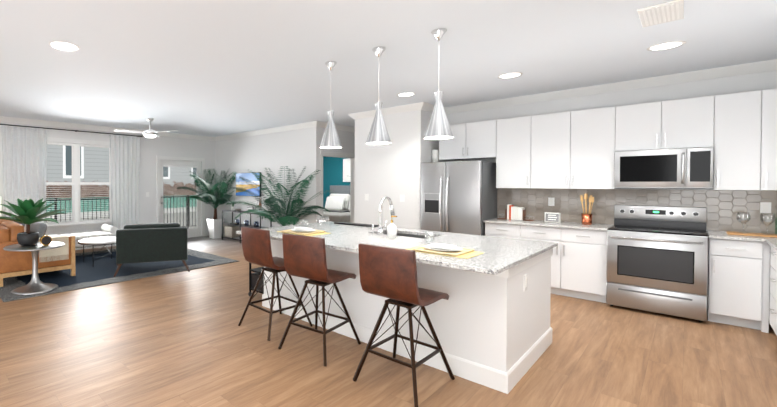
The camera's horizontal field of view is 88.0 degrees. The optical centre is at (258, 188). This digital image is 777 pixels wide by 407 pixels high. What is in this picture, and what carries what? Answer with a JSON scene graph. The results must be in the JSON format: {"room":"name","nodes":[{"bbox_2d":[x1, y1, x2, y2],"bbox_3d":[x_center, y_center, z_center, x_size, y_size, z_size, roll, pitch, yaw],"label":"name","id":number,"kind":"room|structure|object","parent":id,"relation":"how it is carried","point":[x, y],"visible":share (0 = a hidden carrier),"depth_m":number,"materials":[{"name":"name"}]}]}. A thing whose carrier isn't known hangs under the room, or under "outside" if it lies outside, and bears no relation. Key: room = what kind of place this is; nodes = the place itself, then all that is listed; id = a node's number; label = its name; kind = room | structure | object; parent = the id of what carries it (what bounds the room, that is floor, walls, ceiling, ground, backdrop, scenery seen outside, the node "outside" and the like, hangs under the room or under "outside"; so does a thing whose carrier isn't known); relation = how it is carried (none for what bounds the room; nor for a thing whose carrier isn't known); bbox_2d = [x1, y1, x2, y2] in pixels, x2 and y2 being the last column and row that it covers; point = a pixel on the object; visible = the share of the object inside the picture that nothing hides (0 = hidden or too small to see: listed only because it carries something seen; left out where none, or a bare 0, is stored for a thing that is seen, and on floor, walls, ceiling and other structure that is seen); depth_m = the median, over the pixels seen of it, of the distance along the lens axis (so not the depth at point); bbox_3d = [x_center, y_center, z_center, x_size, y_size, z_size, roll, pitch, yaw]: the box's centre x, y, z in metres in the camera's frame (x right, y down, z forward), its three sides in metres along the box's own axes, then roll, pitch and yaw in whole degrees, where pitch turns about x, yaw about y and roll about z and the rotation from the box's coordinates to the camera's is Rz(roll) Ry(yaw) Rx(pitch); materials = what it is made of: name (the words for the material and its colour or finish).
{"room":"kitchen and living room","nodes":[
{"label":"kitchen and living room","id":0,"kind":"room"},
{"bbox_2d":[0,122,215,244],"bbox_3d":[-2.753,-0.040,9.430,12.820,2.740,0.120,-1,1,-42],"label":"wall","id":1,"kind":"structure","parent":0,"point":[150,148],"depth_m":9.40,"materials":[{"name":"white paint"}]},
{"bbox_2d":[0,122,23,126],"bbox_3d":[-4.842,-1.229,7.474,0.400,0.097,0.016,-1,1,-42],"label":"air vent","id":2,"kind":"object","parent":1,"relation":"in","point":[10,124],"visible":0.52,"depth_m":7.46,"materials":[{"name":"white metal"}]},
{"bbox_2d":[0,124,142,136],"bbox_3d":[-3.947,-1.235,8.199,2.970,0.036,0.116,-1,1,-42],"label":"curtain rod","id":3,"kind":"object","parent":1,"relation":"attached to","point":[69,130],"visible":1,"depth_m":8.06,"materials":[{"name":"black metal"}]},
{"bbox_2d":[1,126,46,223],"bbox_3d":[-4.635,0.061,7.551,0.790,2.525,0.080,-1,1,-42],"label":"curtain","id":4,"kind":"object","parent":3,"relation":"hanging from","point":[24,156],"visible":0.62,"depth_m":7.52,"materials":[{"name":"white fabric"}]},
{"bbox_2d":[109,135,139,245],"bbox_3d":[-3.134,0.044,8.880,0.720,2.525,0.078,-1,1,-42],"label":"curtain","id":5,"kind":"object","parent":3,"relation":"hanging from","point":[124,161],"visible":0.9,"depth_m":8.88,"materials":[{"name":"white fabric"}]},
{"bbox_2d":[46,137,111,230],"bbox_3d":[-3.976,-0.091,8.306,1.840,1.950,0.180,-1,1,-42],"label":"living room window","id":6,"kind":"structure","parent":1,"relation":"in","point":[76,217],"depth_m":8.32,"materials":[{"name":"white"}]},
{"bbox_2d":[46,183,110,221],"bbox_3d":[-3.977,0.288,8.312,1.500,0.812,0.042,-1,1,-42],"label":"window blinds","id":7,"kind":"object","parent":6,"relation":"attached to","point":[59,184],"visible":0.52,"depth_m":8.21,"materials":[{"name":"white plastic"}]},
{"bbox_2d":[75,244,115,249],"bbox_3d":[-5.035,1.304,7.337,6.605,0.105,0.014,-1,1,-42],"label":"baseboard","id":8,"kind":"structure","parent":1,"relation":"attached to","point":[110,244],"depth_m":8.44,"materials":[{"name":"white paint"}]},
{"bbox_2d":[0,116,215,140],"bbox_3d":[-4.340,-1.340,7.872,8.400,0.100,0.085,-1,1,-42],"label":"crown molding","id":9,"kind":"structure","parent":1,"relation":"attached to","point":[2,118],"depth_m":8.32,"materials":[{"name":"white paint"}]},
{"bbox_2d":[156,156,204,237],"bbox_3d":[-2.047,0.253,10.009,1.420,2.140,0.135,-1,1,-42],"label":"door frame","id":10,"kind":"structure","parent":1,"relation":"attached to","point":[161,161],"depth_m":10.11,"materials":[{"name":"white paint"}]},
{"bbox_2d":[216,127,311,232],"bbox_3d":[-0.005,-0.040,9.419,0.180,2.740,3.480,-1,1,-42],"label":"wall","id":11,"kind":"structure","parent":0,"point":[292,149],"depth_m":9.13,"materials":[{"name":"white paint"}]},
{"bbox_2d":[236,172,260,196],"bbox_3d":[-0.271,-0.097,9.576,0.066,0.590,0.950,-1,1,-42],"label":"painting","id":12,"kind":"object","parent":11,"relation":"attached to","point":[241,184],"visible":0.81,"depth_m":9.54,"materials":[{"name":"multicoloured"}]},
{"bbox_2d":[216,121,319,140],"bbox_3d":[0.012,-1.358,9.228,0.085,0.100,3.645,-1,1,-42],"label":"crown molding","id":13,"kind":"structure","parent":11,"relation":"attached to","point":[315,123],"depth_m":8.87,"materials":[{"name":"white paint"}]},
{"bbox_2d":[312,127,351,222],"bbox_3d":[2.811,-0.041,9.481,4.420,2.740,0.120,-1,1,-42],"label":"wall","id":14,"kind":"structure","parent":0,"point":[332,166],"depth_m":8.59,"materials":[{"name":"white paint"}]},
{"bbox_2d":[320,150,354,222],"bbox_3d":[1.766,0.266,8.560,1.390,2.150,0.156,-1,1,-42],"label":"door frame","id":15,"kind":"structure","parent":14,"relation":"attached to","point":[342,155],"depth_m":8.67,"materials":[{"name":"white paint"}]},
{"bbox_2d":[320,121,354,131],"bbox_3d":[2.134,-1.351,8.729,2.370,0.100,0.085,-1,1,-42],"label":"crown molding","id":16,"kind":"structure","parent":14,"relation":"attached to","point":[338,127],"depth_m":8.44,"materials":[{"name":"white paint"}]},
{"bbox_2d":[343,158,350,181],"bbox_3d":[3.047,-0.592,12.328,0.038,0.770,0.780,-1,1,-42],"label":"framed picture","id":17,"kind":"object","parent":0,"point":[346,169],"visible":0.31,"depth_m":12.50,"materials":[{"name":"white"}]},
{"bbox_2d":[352,110,423,229],"bbox_3d":[2.194,-0.004,6.618,0.002,2.740,1.250,-1,1,-42],"label":"wall","id":18,"kind":"structure","parent":0,"point":[392,170],"depth_m":6.51,"materials":[{"name":"white paint"}]},
{"bbox_2d":[352,102,427,118],"bbox_3d":[2.193,-1.323,6.538,0.085,0.100,1.325,-1,1,-42],"label":"crown molding","id":19,"kind":"structure","parent":18,"relation":"attached to","point":[422,105],"depth_m":6.41,"materials":[{"name":"white paint"}]},
{"bbox_2d":[428,103,433,112],"bbox_3d":[2.861,-1.320,6.301,0.600,0.100,0.085,-1,1,-42],"label":"crown molding","id":20,"kind":"structure","parent":18,"relation":"attached to","point":[430,107],"depth_m":6.25,"materials":[{"name":"white paint"}]},
{"bbox_2d":[0,236,776,406],"bbox_3d":[-2.251,1.389,8.730,13.020,0.100,18.620,-1,1,-42],"label":"floor","id":21,"kind":"structure","parent":0,"point":[180,339],"depth_m":3.15,"materials":[{"name":"brown wood"}]},
{"bbox_2d":[0,248,238,301],"bbox_3d":[-2.671,1.356,6.903,3.670,0.011,2.800,-1,1,-42],"label":"rug","id":22,"kind":"object","parent":21,"relation":"on","point":[102,271],"visible":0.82,"depth_m":6.14,"materials":[{"name":"blue fabric"}]},
{"bbox_2d":[3,241,64,294],"bbox_3d":[-3.042,1.073,5.168,0.720,0.596,0.720,-1,1,-42],"label":"side table","id":23,"kind":"object","parent":22,"relation":"on","point":[35,285],"visible":0.94,"depth_m":5.08,"materials":[{"name":"silver metal"}]},
{"bbox_2d":[0,198,66,245],"bbox_3d":[-3.139,0.456,5.181,1.100,0.635,1.089,-1,1,-42],"label":"agave plant","id":24,"kind":"object","parent":23,"relation":"on","point":[26,212],"visible":1,"depth_m":5.10,"materials":[{"name":"green plant"}]},
{"bbox_2d":[40,235,51,245],"bbox_3d":[-2.866,0.703,5.117,0.136,0.143,0.063,-1,1,-42],"label":"clock","id":25,"kind":"object","parent":23,"relation":"on","point":[45,240],"visible":1,"depth_m":5.09,"materials":[{"name":"gold metal"}]},
{"bbox_2d":[0,219,75,286],"bbox_3d":[-3.911,0.941,6.360,1.000,0.830,2.061,-1,1,-42],"label":"sofa","id":26,"kind":"object","parent":22,"relation":"on","point":[13,263],"visible":0.69,"depth_m":5.61,"materials":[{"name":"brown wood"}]},
{"bbox_2d":[48,224,117,252],"bbox_3d":[-3.559,1.061,7.729,1.220,0.548,0.580,-1,1,-42],"label":"bench","id":27,"kind":"object","parent":22,"relation":"on","point":[108,230],"visible":0.62,"depth_m":7.76,"materials":[{"name":"white fabric"}]},
{"bbox_2d":[78,236,115,266],"bbox_3d":[-2.836,1.139,6.914,0.816,0.420,0.816,-1,1,-42],"label":"coffee table","id":28,"kind":"object","parent":22,"relation":"on","point":[106,240],"visible":0.77,"depth_m":6.79,"materials":[{"name":"white stone"}]},
{"bbox_2d":[113,223,189,276],"bbox_3d":[-1.797,0.959,6.383,1.158,0.781,0.909,0,1,-18],"label":"armchair","id":29,"kind":"object","parent":22,"relation":"on","point":[144,243],"visible":1,"depth_m":5.96,"materials":[{"name":"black fabric"}]},
{"bbox_2d":[176,170,243,238],"bbox_3d":[-1.258,0.407,9.670,1.251,1.840,1.410,-1,1,-42],"label":"palm plant","id":30,"kind":"object","parent":21,"relation":"on","point":[214,224],"visible":0.98,"depth_m":9.96,"materials":[{"name":"green plant"}]},
{"bbox_2d":[222,210,271,242],"bbox_3d":[-0.331,0.953,9.370,0.350,0.755,1.500,-1,1,-42],"label":"console table","id":31,"kind":"object","parent":21,"relation":"on","point":[240,225],"visible":0.5,"depth_m":9.41,"materials":[{"name":"black metal"}]},
{"bbox_2d":[225,225,239,237],"bbox_3d":[-0.686,1.107,9.779,0.280,0.283,0.320,-1,1,-42],"label":"woven basket","id":32,"kind":"object","parent":31,"relation":"on","point":[230,231],"visible":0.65,"depth_m":9.66,"materials":[{"name":"beige wicker"}]},
{"bbox_2d":[248,263,263,295],"bbox_3d":[0.148,1.087,4.907,0.450,0.598,0.356,-1,1,-42],"label":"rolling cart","id":33,"kind":"object","parent":21,"relation":"on","point":[253,278],"visible":0.1,"depth_m":4.83,"materials":[{"name":"black metal"}]},
{"bbox_2d":[238,226,312,340],"bbox_3d":[0.166,0.896,3.866,0.597,1.017,0.498,-1,1,-39],"label":"bar stool","id":34,"kind":"object","parent":21,"relation":"on","point":[256,245],"visible":0.92,"depth_m":3.74,"materials":[{"name":"brown leather"}]},
{"bbox_2d":[226,166,332,225],"bbox_3d":[0.219,0.446,7.780,1.546,1.809,2.412,-1,1,-42],"label":"palm plant","id":35,"kind":"object","parent":21,"relation":"on","point":[289,218],"visible":0.9,"depth_m":7.92,"materials":[{"name":"green plant"}]},
{"bbox_2d":[278,233,360,365],"bbox_3d":[0.544,0.902,3.379,0.498,1.017,0.597,1,1,42],"label":"bar stool","id":36,"kind":"object","parent":21,"relation":"on","point":[304,256],"visible":1,"depth_m":3.23,"materials":[{"name":"brown metal"}]},
{"bbox_2d":[323,186,349,221],"bbox_3d":[2.350,0.613,11.540,2.148,1.380,2.000,-1,1,-42],"label":"bed","id":37,"kind":"object","parent":21,"relation":"on","point":[337,205],"visible":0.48,"depth_m":12.10,"materials":[{"name":"grey fabric"}]},
{"bbox_2d":[353,243,454,406],"bbox_3d":[1.069,0.909,2.801,0.597,1.017,0.498,-1,1,-42],"label":"bar stool","id":38,"kind":"object","parent":21,"relation":"on","point":[389,272],"visible":1,"depth_m":2.66,"materials":[{"name":"brown leather"}]},
{"bbox_2d":[262,229,552,393],"bbox_3d":[1.357,0.958,3.985,1.288,0.884,2.527,-1,1,-42],"label":"kitchen island","id":39,"kind":"object","parent":21,"relation":"on","point":[490,319],"depth_m":2.98,"materials":[{"name":"white paint"}]},
{"bbox_2d":[236,221,386,240],"bbox_3d":[0.705,0.493,4.451,1.670,0.030,1.029,-1,1,-42],"label":"island countertop","id":40,"kind":"structure","parent":39,"relation":"on","point":[335,230],"depth_m":4.42,"materials":[{"name":"white stone"}]},
{"bbox_2d":[277,227,329,235],"bbox_3d":[0.481,0.455,4.139,0.340,0.053,0.480,-1,1,-42],"label":"place setting","id":41,"kind":"object","parent":40,"relation":"on","point":[305,231],"visible":1,"depth_m":4.06,"materials":[{"name":"fabric"}]},
{"bbox_2d":[317,216,328,224],"bbox_3d":[0.834,0.416,4.962,0.026,0.110,0.201,-1,1,-42],"label":"tube","id":42,"kind":"object","parent":40,"relation":"on","point":[322,220],"visible":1,"depth_m":4.96,"materials":[{"name":"white"}]},
{"bbox_2d":[334,222,378,226],"bbox_3d":[1.242,0.463,4.893,0.140,0.018,0.580,-1,1,-42],"label":"tray","id":43,"kind":"object","parent":40,"relation":"on","point":[357,224],"visible":0.81,"depth_m":4.84,"materials":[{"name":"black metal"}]},
{"bbox_2d":[321,229,439,252],"bbox_3d":[1.265,0.501,3.819,1.670,0.030,0.660,-1,1,-42],"label":"island countertop","id":44,"kind":"structure","parent":39,"relation":"on","point":[349,243],"depth_m":3.63,"materials":[{"name":"white stone"}]},
{"bbox_2d":[372,196,394,234],"bbox_3d":[1.335,0.281,4.044,0.297,0.403,0.192,-1,1,-42],"label":"faucet","id":45,"kind":"object","parent":44,"relation":"on","point":[380,229],"visible":1,"depth_m":3.94,"materials":[{"name":"silver metal"}]},
{"bbox_2d":[387,216,396,238],"bbox_3d":[1.293,0.376,3.688,0.083,0.222,0.091,-1,1,-42],"label":"soap dispenser","id":46,"kind":"object","parent":44,"relation":"on","point":[391,230],"visible":1,"depth_m":3.66,"materials":[{"name":"white ceramic"}]},
{"bbox_2d":[384,233,557,276],"bbox_3d":[1.784,0.508,3.233,1.670,0.030,0.905,-1,1,-42],"label":"island countertop","id":47,"kind":"structure","parent":39,"relation":"on","point":[501,254],"depth_m":2.99,"materials":[{"name":"white stone"}]},
{"bbox_2d":[425,232,433,243],"bbox_3d":[1.527,0.443,3.409,0.080,0.095,0.080,-1,1,-42],"label":"glass","id":48,"kind":"object","parent":47,"relation":"on","point":[427,235],"visible":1,"depth_m":3.39,"materials":[{"name":"clear glass"}]},
{"bbox_2d":[407,243,483,258],"bbox_3d":[1.445,0.469,2.989,0.340,0.053,0.480,-1,1,-42],"label":"place setting","id":49,"kind":"object","parent":47,"relation":"on","point":[447,250],"visible":1,"depth_m":2.92,"materials":[{"name":"fabric"}]},
{"bbox_2d":[420,160,497,235],"bbox_3d":[3.131,0.476,6.004,0.799,1.765,0.880,-1,1,-42],"label":"refrigerator","id":50,"kind":"object","parent":21,"relation":"on","point":[459,197],"visible":0.71,"depth_m":5.72,"materials":[{"name":"grey metal"}]},
{"bbox_2d":[432,150,438,161],"bbox_3d":[2.951,-0.527,6.360,0.100,0.230,0.100,-1,1,-42],"label":"paper towel roll","id":51,"kind":"object","parent":50,"relation":"on","point":[435,155],"visible":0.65,"depth_m":6.32,"materials":[{"name":"white paper"}]},
{"bbox_2d":[484,222,522,238],"bbox_3d":[3.655,0.938,5.566,0.618,0.884,0.440,-1,1,-42],"label":"base cabinet","id":52,"kind":"object","parent":21,"relation":"on","point":[495,229],"depth_m":5.35,"materials":[{"name":"white wood"}]},
{"bbox_2d":[523,226,611,302],"bbox_3d":[4.092,0.944,5.072,0.618,0.884,0.878,-1,1,-42],"label":"base cabinet","id":53,"kind":"object","parent":21,"relation":"on","point":[579,259],"depth_m":4.75,"materials":[{"name":"white wood"}]},
{"bbox_2d":[483,218,610,229],"bbox_3d":[3.933,0.483,5.223,0.648,0.030,1.332,-1,1,-42],"label":"countertop","id":54,"kind":"structure","parent":53,"relation":"on","point":[506,222],"depth_m":5.06,"materials":[{"name":"white stone"}]},
{"bbox_2d":[497,204,533,220],"bbox_3d":[3.798,0.352,5.625,0.140,0.220,0.457,-1,1,-42],"label":"books","id":55,"kind":"object","parent":54,"relation":"on","point":[512,212],"visible":0.98,"depth_m":5.58,"materials":[{"name":"white paper"}]},
{"bbox_2d":[545,212,560,222],"bbox_3d":[4.050,0.402,5.248,0.064,0.130,0.170,-1,1,-42],"label":"letter board","id":56,"kind":"object","parent":54,"relation":"on","point":[552,217],"visible":1,"depth_m":5.22,"materials":[{"name":"white"}]},
{"bbox_2d":[580,194,593,224],"bbox_3d":[4.273,0.271,4.952,0.110,0.400,0.132,-1,1,-42],"label":"utensil crock","id":57,"kind":"object","parent":54,"relation":"on","point":[586,217],"visible":1,"depth_m":4.93,"materials":[{"name":"orange metal"}]},
{"bbox_2d":[606,205,707,321],"bbox_3d":[4.577,0.807,4.391,0.768,1.175,0.768,-1,1,-42],"label":"range","id":58,"kind":"object","parent":21,"relation":"on","point":[657,259],"visible":1,"depth_m":4.22,"materials":[{"name":"silver metal"}]},
{"bbox_2d":[707,238,766,332],"bbox_3d":[5.029,0.957,4.014,0.618,0.884,0.380,-1,1,-42],"label":"base cabinet","id":59,"kind":"object","parent":21,"relation":"on","point":[741,270],"depth_m":3.82,"materials":[{"name":"white wood"}]},
{"bbox_2d":[707,230,775,241],"bbox_3d":[5.230,0.502,3.759,0.648,0.030,1.029,-1,1,-42],"label":"countertop","id":60,"kind":"structure","parent":59,"relation":"on","point":[711,234],"depth_m":3.84,"materials":[{"name":"white stone"}]},
{"bbox_2d":[726,231,776,237],"bbox_3d":[5.161,0.477,3.861,0.220,0.016,0.520,-1,1,-42],"label":"cutting board","id":61,"kind":"object","parent":60,"relation":"on","point":[751,234],"visible":0.9,"depth_m":3.90,"materials":[{"name":"brown wood"}]},
{"bbox_2d":[736,212,750,232],"bbox_3d":[5.084,0.359,3.992,0.096,0.215,0.096,-1,1,-42],"label":"wine glass","id":62,"kind":"object","parent":61,"relation":"on","point":[743,216],"visible":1,"depth_m":3.98,"materials":[{"name":"clear glass"}]},
{"bbox_2d":[760,213,774,234],"bbox_3d":[5.168,0.360,3.866,0.096,0.215,0.096,-1,1,-42],"label":"wine glass","id":63,"kind":"object","parent":61,"relation":"on","point":[764,215],"visible":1,"depth_m":3.86,"materials":[{"name":"clear"}]},
{"bbox_2d":[767,246,776,335],"bbox_3d":[4.853,0.968,3.175,0.800,0.884,0.645,-1,1,-42],"label":"base cabinet","id":64,"kind":"object","parent":21,"relation":"on","point":[771,259],"depth_m":3.54,"materials":[{"name":"white wood"}]},
{"bbox_2d":[767,238,776,249],"bbox_3d":[3.944,0.519,2.384,3.100,0.030,0.675,-1,1,-42],"label":"countertop","id":65,"kind":"structure","parent":64,"relation":"on","point":[770,241],"depth_m":3.51,"materials":[{"name":"white stone"}]},
{"bbox_2d":[0,0,776,136],"bbox_3d":[0.601,-1.422,5.623,12.820,0.120,10.240,-1,1,-42],"label":"ceiling","id":66,"kind":"structure","parent":0,"point":[213,68],"depth_m":3.78,"materials":[{"name":"white paint"}]},
{"bbox_2d":[49,41,78,50],"bbox_3d":[-1.827,-1.332,3.569,0.256,0.005,0.256,-1,1,-42],"label":"recessed light","id":67,"kind":"object","parent":66,"relation":"in","point":[63,45],"visible":1,"depth_m":3.55,"materials":[{"name":"white plastic"}]},
{"bbox_2d":[114,118,177,137],"bbox_3d":[-2.201,-1.192,7.442,1.144,0.385,1.199,-1,1,-42],"label":"ceiling fan","id":68,"kind":"object","parent":66,"relation":"hanging from","point":[150,133],"visible":1,"depth_m":7.44,"materials":[{"name":"silver metal"}]},
{"bbox_2d":[320,61,341,148],"bbox_3d":[0.768,-0.888,4.069,0.234,0.903,0.234,-1,1,-42],"label":"pendant light","id":69,"kind":"object","parent":66,"relation":"hanging from","point":[330,139],"visible":0.98,"depth_m":4.02,"materials":[{"name":"silver metal"}]},
{"bbox_2d":[366,46,390,144],"bbox_3d":[1.146,-0.883,3.642,0.234,0.903,0.234,-1,1,-42],"label":"pendant light","id":70,"kind":"object","parent":66,"relation":"hanging from","point":[378,134],"visible":1,"depth_m":3.60,"materials":[{"name":"silver metal"}]},
{"bbox_2d":[397,92,415,96],"bbox_3d":[2.131,-1.357,5.510,0.256,0.005,0.256,-1,1,-42],"label":"recessed light","id":71,"kind":"object","parent":66,"relation":"in","point":[406,94],"visible":0.98,"depth_m":5.50,"materials":[{"name":"white plastic"}]},
{"bbox_2d":[423,28,453,139],"bbox_3d":[1.520,-0.878,3.219,0.234,0.903,0.234,-1,1,-42],"label":"pendant light","id":72,"kind":"object","parent":66,"relation":"hanging from","point":[438,126],"visible":1,"depth_m":3.18,"materials":[{"name":"silver metal"}]},
{"bbox_2d":[498,72,522,78],"bbox_3d":[2.993,-1.345,4.537,0.256,0.005,0.256,-1,1,-42],"label":"recessed light","id":73,"kind":"object","parent":66,"relation":"in","point":[510,75],"visible":1,"depth_m":4.53,"materials":[{"name":"white plastic"}]},
{"bbox_2d":[637,0,683,26],"bbox_3d":[3.048,-1.318,2.883,0.470,0.016,0.230,-1,1,-42],"label":"ceiling vent","id":74,"kind":"object","parent":66,"relation":"in","point":[669,11],"visible":1,"depth_m":2.85,"materials":[{"name":"white metal"}]},
{"bbox_2d":[646,41,685,50],"bbox_3d":[3.812,-1.332,3.566,0.256,0.005,0.256,-1,1,-42],"label":"recessed light","id":75,"kind":"object","parent":66,"relation":"in","point":[666,45],"visible":1,"depth_m":3.55,"materials":[{"name":"white plastic"}]},
{"bbox_2d":[424,70,776,313],"bbox_3d":[4.106,0.008,5.613,0.150,2.740,5.290,-1,1,-42],"label":"wall","id":76,"kind":"structure","parent":0,"point":[767,80],"depth_m":4.90,"materials":[{"name":"white paint"}]},
{"bbox_2d":[439,120,498,160],"bbox_3d":[3.372,-0.748,6.082,0.327,0.560,0.840,-1,1,-42],"label":"upper cabinet","id":77,"kind":"object","parent":76,"relation":"attached to","point":[474,140],"depth_m":5.93,"materials":[{"name":"white wood"}]},
{"bbox_2d":[495,116,530,187],"bbox_3d":[3.794,-0.512,5.608,0.327,1.020,0.432,-1,1,-42],"label":"upper cabinet","id":78,"kind":"object","parent":76,"relation":"attached to","point":[513,143],"depth_m":5.49,"materials":[{"name":"white wood"}]},
{"bbox_2d":[548,197,554,205],"bbox_3d":[4.168,0.191,5.422,0.007,0.120,0.072,-1,1,-42],"label":"outlet","id":79,"kind":"object","parent":76,"relation":"attached to","point":[551,201],"depth_m":5.42,"materials":[{"name":"white plastic"}]},
{"bbox_2d":[531,106,618,188],"bbox_3d":[4.225,-0.505,5.122,0.327,1.020,0.868,-1,1,-42],"label":"upper cabinet","id":80,"kind":"object","parent":76,"relation":"attached to","point":[578,149],"depth_m":4.98,"materials":[{"name":"white wood"}]},
{"bbox_2d":[444,59,776,113],"bbox_3d":[4.409,-1.305,5.090,0.085,0.100,3.950,-1,1,-42],"label":"crown molding","id":81,"kind":"structure","parent":76,"relation":"attached to","point":[746,68],"depth_m":4.78,"materials":[{"name":"white paint"}]},
{"bbox_2d":[497,188,776,233],"bbox_3d":[3.369,0.258,3.521,3.750,0.463,3.150,-1,1,-42],"label":"backsplash panel","id":82,"kind":"object","parent":76,"relation":"attached to","point":[723,207],"visible":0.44,"depth_m":4.70,"materials":[{"name":"tile"}]},
{"bbox_2d":[615,96,714,150],"bbox_3d":[4.771,-0.730,4.502,0.327,0.555,0.780,-1,1,-42],"label":"upper cabinet","id":83,"kind":"object","parent":76,"relation":"attached to","point":[690,122],"depth_m":4.36,"materials":[{"name":"white wood"}]},
{"bbox_2d":[614,147,713,189],"bbox_3d":[4.723,-0.221,4.467,0.453,0.457,0.776,-1,1,-42],"label":"over-the-range microwave","id":84,"kind":"object","parent":83,"relation":"attached to","point":[685,168],"visible":1,"depth_m":4.32,"materials":[{"name":"silver metal"}]},
{"bbox_2d":[713,90,762,189],"bbox_3d":[5.132,-0.492,4.097,0.327,1.020,0.310,-1,1,-42],"label":"upper cabinet","id":85,"kind":"object","parent":76,"relation":"attached to","point":[738,151],"depth_m":3.98,"materials":[{"name":"white wood"}]},
{"bbox_2d":[760,202,770,213],"bbox_3d":[5.387,0.208,4.045,0.007,0.120,0.072,-1,1,-42],"label":"outlet","id":86,"kind":"object","parent":76,"relation":"attached to","point":[765,207],"depth_m":4.04,"materials":[{"name":"white plastic"}]},
{"bbox_2d":[763,89,776,189],"bbox_3d":[5.354,-0.489,3.846,0.327,1.020,0.360,-1,1,-42],"label":"upper cabinet","id":87,"kind":"object","parent":76,"relation":"attached to","point":[769,96],"depth_m":3.83,"materials":[{"name":"white wood"}]},
{"label":"outside","id":88,"kind":"structure","parent":0,"visible":0},
{"bbox_2d":[46,144,195,218],"bbox_3d":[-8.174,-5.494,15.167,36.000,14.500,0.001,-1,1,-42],"label":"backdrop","id":89,"kind":"structure","parent":88,"point":[94,164],"depth_m":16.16,"materials":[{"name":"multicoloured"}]},
{"bbox_2d":[47,212,196,227],"bbox_3d":[-5.562,1.291,12.303,20.000,0.004,7.879,-1,1,-42],"label":"patio","id":90,"kind":"structure","parent":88,"point":[177,217],"depth_m":15.71,"materials":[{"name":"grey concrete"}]},
{"bbox_2d":[46,195,195,228],"bbox_3d":[-3.247,0.764,11.194,12.006,1.074,0.050,-1,1,-42],"label":"railing","id":91,"kind":"object","parent":90,"relation":"on","point":[167,197],"visible":0.19,"depth_m":11.59,"materials":[{"name":"black metal"}]}
]}

